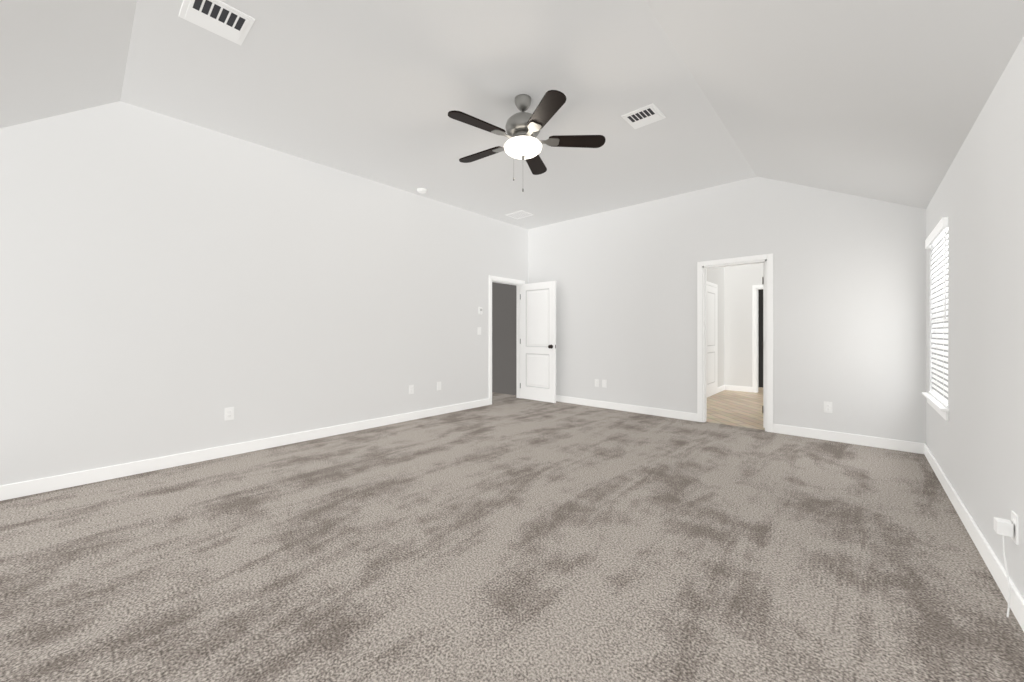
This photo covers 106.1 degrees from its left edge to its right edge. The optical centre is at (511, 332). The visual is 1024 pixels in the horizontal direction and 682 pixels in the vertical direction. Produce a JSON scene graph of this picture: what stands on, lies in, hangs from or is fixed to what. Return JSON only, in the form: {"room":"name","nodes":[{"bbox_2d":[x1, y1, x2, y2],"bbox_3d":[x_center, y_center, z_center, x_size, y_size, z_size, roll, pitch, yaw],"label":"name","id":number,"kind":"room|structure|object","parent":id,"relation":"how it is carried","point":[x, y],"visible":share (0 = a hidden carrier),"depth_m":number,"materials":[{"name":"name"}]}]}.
{"room":"empty bedroom","nodes":[
{"label":"empty bedroom","id":0,"kind":"room"},
{"bbox_2d":[0,101,527,485],"bbox_3d":[-1.782,-0.385,4.773,0.120,3.110,6.340,0,0,42],"label":"wall","id":1,"kind":"structure","parent":0,"point":[169,285],"depth_m":3.54,"materials":[{"name":"white paint"}]},
{"bbox_2d":[225,407,233,420],"bbox_3d":[-2.689,0.770,3.665,0.014,0.118,0.072,0,0,42],"label":"electrical outlet","id":2,"kind":"object","parent":1,"relation":"attached to","point":[229,413],"visible":1,"depth_m":3.66,"materials":[{"name":"white plastic"}]},
{"bbox_2d":[0,399,488,500],"bbox_3d":[-2.070,1.117,4.351,0.014,0.105,5.088,0,0,42],"label":"baseboard","id":3,"kind":"structure","parent":1,"relation":"attached to","point":[20,489],"depth_m":3.48,"materials":[{"name":"white wood"}]},
{"bbox_2d":[409,385,413,393],"bbox_3d":[-1.349,0.760,5.163,0.014,0.118,0.072,0,0,42],"label":"electrical outlet","id":4,"kind":"object","parent":1,"relation":"attached to","point":[411,389],"visible":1,"depth_m":5.16,"materials":[{"name":"white plastic"}]},
{"bbox_2d":[437,382,440,389],"bbox_3d":[-1.043,0.760,5.507,0.012,0.118,0.072,0,0,42],"label":"electrical outlet","id":5,"kind":"object","parent":1,"relation":"attached to","point":[438,385],"visible":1,"depth_m":5.50,"materials":[{"name":"white plastic"}]},
{"bbox_2d":[492,280,520,397],"bbox_3d":[-0.123,0.150,6.629,0.120,2.040,0.780,0,0,42],"label":"door jamb","id":6,"kind":"structure","parent":1,"relation":"in","point":[518,338],"depth_m":6.91,"materials":[{"name":"white wood"}]},
{"bbox_2d":[520,281,555,402],"bbox_3d":[0.438,0.150,6.601,0.752,2.015,0.169,0,0,42],"label":"door","id":7,"kind":"structure","parent":6,"relation":"attached to","point":[538,342],"depth_m":6.57,"materials":[{"name":"white wood"}]},
{"bbox_2d":[489,275,524,404],"bbox_3d":[-0.123,0.119,6.629,0.152,2.102,0.904,0,0,42],"label":"door frame","id":8,"kind":"structure","parent":1,"relation":"attached to","point":[491,278],"depth_m":6.26,"materials":[{"name":"white wood"}]},
{"bbox_2d":[0,392,1023,681],"bbox_3d":[-0.397,1.230,3.494,6.490,0.120,6.280,0,0,42],"label":"floor","id":9,"kind":"structure","parent":0,"point":[506,538],"depth_m":1.95,"materials":[{"name":"grey carpet"}]},
{"bbox_2d":[0,0,1023,228],"bbox_3d":[0.133,-1.599,3.061,5.257,1.003,6.340,0,0,42],"label":"ceiling","id":10,"kind":"structure","parent":0,"point":[884,100],"depth_m":2.69,"materials":[{"name":"white paint"}]},
{"bbox_2d":[179,0,254,44],"bbox_3d":[-1.757,-1.876,2.296,0.310,0.016,0.310,0,0,42],"label":"ceiling vent","id":11,"kind":"object","parent":10,"relation":"in","point":[224,20],"visible":1,"depth_m":2.29,"materials":[{"name":"white plastic"}]},
{"bbox_2d":[417,188,426,193],"bbox_3d":[-1.182,-1.863,5.054,0.124,0.039,0.124,0,0,42],"label":"smoke detector","id":12,"kind":"object","parent":10,"relation":"attached to","point":[422,190],"visible":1,"depth_m":5.02,"materials":[{"name":"white plastic"}]},
{"bbox_2d":[506,210,533,218],"bbox_3d":[0.121,-1.878,6.129,0.350,0.011,0.300,0,0,42],"label":"ceiling vent","id":13,"kind":"object","parent":10,"relation":"in","point":[520,214],"visible":1,"depth_m":6.10,"materials":[{"name":"white plastic"}]},
{"bbox_2d":[448,90,605,191],"bbox_3d":[0.049,-1.492,3.107,1.251,0.776,1.264,0,0,42],"label":"fan","id":14,"kind":"object","parent":10,"relation":"hanging from","point":[523,128],"visible":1,"depth_m":3.02,"materials":[{"name":"black wood"}]},
{"bbox_2d":[621,103,665,128],"bbox_3d":[1.144,-1.876,3.350,0.280,0.016,0.280,0,0,42],"label":"ceiling vent","id":15,"kind":"object","parent":10,"relation":"in","point":[644,116],"visible":1,"depth_m":3.33,"materials":[{"name":"white plastic"}]},
{"bbox_2d":[492,177,925,442],"bbox_3d":[1.740,-0.385,5.795,6.370,3.110,0.120,0,0,42],"label":"wall","id":16,"kind":"structure","parent":0,"point":[849,306],"depth_m":4.58,"materials":[{"name":"white paint"}]},
{"bbox_2d":[595,379,598,386],"bbox_3d":[1.337,0.790,6.071,0.072,0.118,0.014,0,0,42],"label":"electrical outlet","id":17,"kind":"object","parent":16,"relation":"attached to","point":[596,382],"visible":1,"depth_m":6.06,"materials":[{"name":"white plastic"}]},
{"bbox_2d":[556,395,696,420],"bbox_3d":[1.358,1.117,6.029,2.888,0.105,0.040,0,0,42],"label":"baseboard","id":18,"kind":"structure","parent":16,"relation":"attached to","point":[594,403],"depth_m":5.69,"materials":[{"name":"white wood"}]},
{"bbox_2d":[697,253,772,431],"bbox_3d":[2.799,0.150,4.848,0.710,2.040,0.120,0,0,42],"label":"door jamb","id":19,"kind":"structure","parent":16,"relation":"in","point":[705,268],"depth_m":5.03,"materials":[{"name":"white wood"}]},
{"bbox_2d":[762,263,764,427],"bbox_3d":[3.311,0.150,4.947,0.169,2.015,0.707,0,0,42],"label":"door","id":20,"kind":"structure","parent":19,"relation":"attached to","point":[763,344],"depth_m":4.70,"materials":[{"name":"white wood"}]},
{"bbox_2d":[824,401,831,412],"bbox_3d":[3.439,0.810,4.192,0.072,0.118,0.014,0,0,42],"label":"electrical outlet","id":21,"kind":"object","parent":16,"relation":"attached to","point":[827,407],"visible":1,"depth_m":4.19,"materials":[{"name":"white plastic"}]},
{"bbox_2d":[773,424,919,453],"bbox_3d":[3.512,1.117,4.121,1.198,0.105,0.014,0,0,42],"label":"baseboard","id":22,"kind":"structure","parent":16,"relation":"attached to","point":[900,445],"depth_m":4.07,"materials":[{"name":"white wood"}]},
{"bbox_2d":[707,267,723,386],"bbox_3d":[3.268,-0.205,6.776,0.120,2.750,3.380,0,0,42],"label":"wall","id":23,"kind":"structure","parent":0,"point":[715,275],"depth_m":7.68,"materials":[{"name":"white paint"}]},
{"bbox_2d":[707,285,716,396],"bbox_3d":[3.694,0.148,7.140,0.021,2.020,0.741,0,0,42],"label":"door","id":24,"kind":"structure","parent":23,"relation":"in","point":[711,340],"depth_m":7.15,"materials":[{"name":"white wood"}]},
{"bbox_2d":[707,281,717,392],"bbox_3d":[3.692,0.119,7.148,0.016,2.102,0.864,0,0,42],"label":"door frame","id":25,"kind":"structure","parent":23,"relation":"attached to","point":[712,284],"depth_m":7.46,"materials":[{"name":"white wood"}]},
{"bbox_2d":[708,385,724,396],"bbox_3d":[3.278,1.117,6.687,0.014,0.105,3.260,0,0,42],"label":"baseboard","id":26,"kind":"structure","parent":23,"relation":"attached to","point":[721,388],"depth_m":7.63,"materials":[{"name":"white wood"}]},
{"bbox_2d":[706,387,764,429],"bbox_3d":[4.476,1.230,6.259,2.610,0.120,4.340,0,0,42],"label":"floor","id":27,"kind":"structure","parent":0,"point":[736,408],"depth_m":5.95,"materials":[{"name":"beige wood"}]},
{"bbox_2d":[724,263,762,386],"bbox_3d":[4.947,-0.205,7.461,1.710,2.750,0.120,0,0,42],"label":"wall","id":28,"kind":"structure","parent":0,"point":[740,281],"depth_m":7.72,"materials":[{"name":"white paint"}]},
{"bbox_2d":[725,385,751,391],"bbox_3d":[4.552,1.117,7.725,0.468,0.105,0.014,0,0,42],"label":"baseboard","id":29,"kind":"structure","parent":28,"relation":"attached to","point":[735,388],"depth_m":7.72,"materials":[{"name":"white wood"}]},
{"bbox_2d":[752,285,762,392],"bbox_3d":[5.088,0.119,7.325,0.864,2.102,0.136,0,0,42],"label":"door frame","id":30,"kind":"structure","parent":28,"relation":"attached to","point":[755,288],"depth_m":7.54,"materials":[{"name":"white wood"}]},
{"bbox_2d":[758,290,759,387],"bbox_3d":[5.005,-0.180,8.013,0.100,2.700,0.780,0,0,42],"label":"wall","id":31,"kind":"structure","parent":0,"point":[758,290],"depth_m":8.24,"materials":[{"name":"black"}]},
{"bbox_2d":[760,289,762,386],"bbox_3d":[5.960,-0.180,7.776,1.840,2.700,0.100,0,0,42],"label":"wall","id":32,"kind":"structure","parent":0,"point":[760,337],"depth_m":8.26,"materials":[{"name":"black"}]},
{"bbox_2d":[926,36,1023,598],"bbox_3d":[1.997,-0.040,1.393,0.120,2.420,6.340,0,0,42],"label":"wall","id":33,"kind":"structure","parent":0,"point":[975,443],"depth_m":1.97,"materials":[{"name":"white paint"}]},
{"bbox_2d":[922,234,948,420],"bbox_3d":[3.526,-0.104,3.145,0.155,1.492,1.050,0,0,42],"label":"window","id":34,"kind":"structure","parent":33,"relation":"in","point":[940,408],"depth_m":3.09,"materials":[{"name":"white"}]},
{"bbox_2d":[925,217,947,406],"bbox_3d":[3.508,-0.151,3.161,0.073,1.394,0.942,0,0,42],"label":"window blinds","id":35,"kind":"object","parent":34,"relation":"attached to","point":[939,352],"visible":0.69,"depth_m":3.15,"materials":[{"name":"white plastic"}]},
{"bbox_2d":[920,443,1023,631],"bbox_3d":[1.947,1.117,1.438,0.014,0.105,6.100,0,0,42],"label":"baseboard","id":36,"kind":"structure","parent":33,"relation":"attached to","point":[997,570],"depth_m":2.01,"materials":[{"name":"white wood"}]},
{"bbox_2d":[1011,510,1018,544],"bbox_3d":[2.117,0.820,1.622,0.014,0.118,0.072,0,0,42],"label":"electrical outlet","id":37,"kind":"object","parent":33,"relation":"attached to","point":[1015,522],"visible":0.58,"depth_m":1.60,"materials":[{"name":"white plastic"}]},
{"bbox_2d":[994,517,1013,616],"bbox_3d":[2.070,0.981,1.614,0.044,0.362,0.128,0,0,42],"label":"plug adapter","id":38,"kind":"object","parent":37,"relation":"attached to","point":[1003,527],"visible":0.98,"depth_m":1.62,"materials":[{"name":"white plastic"}]}
]}

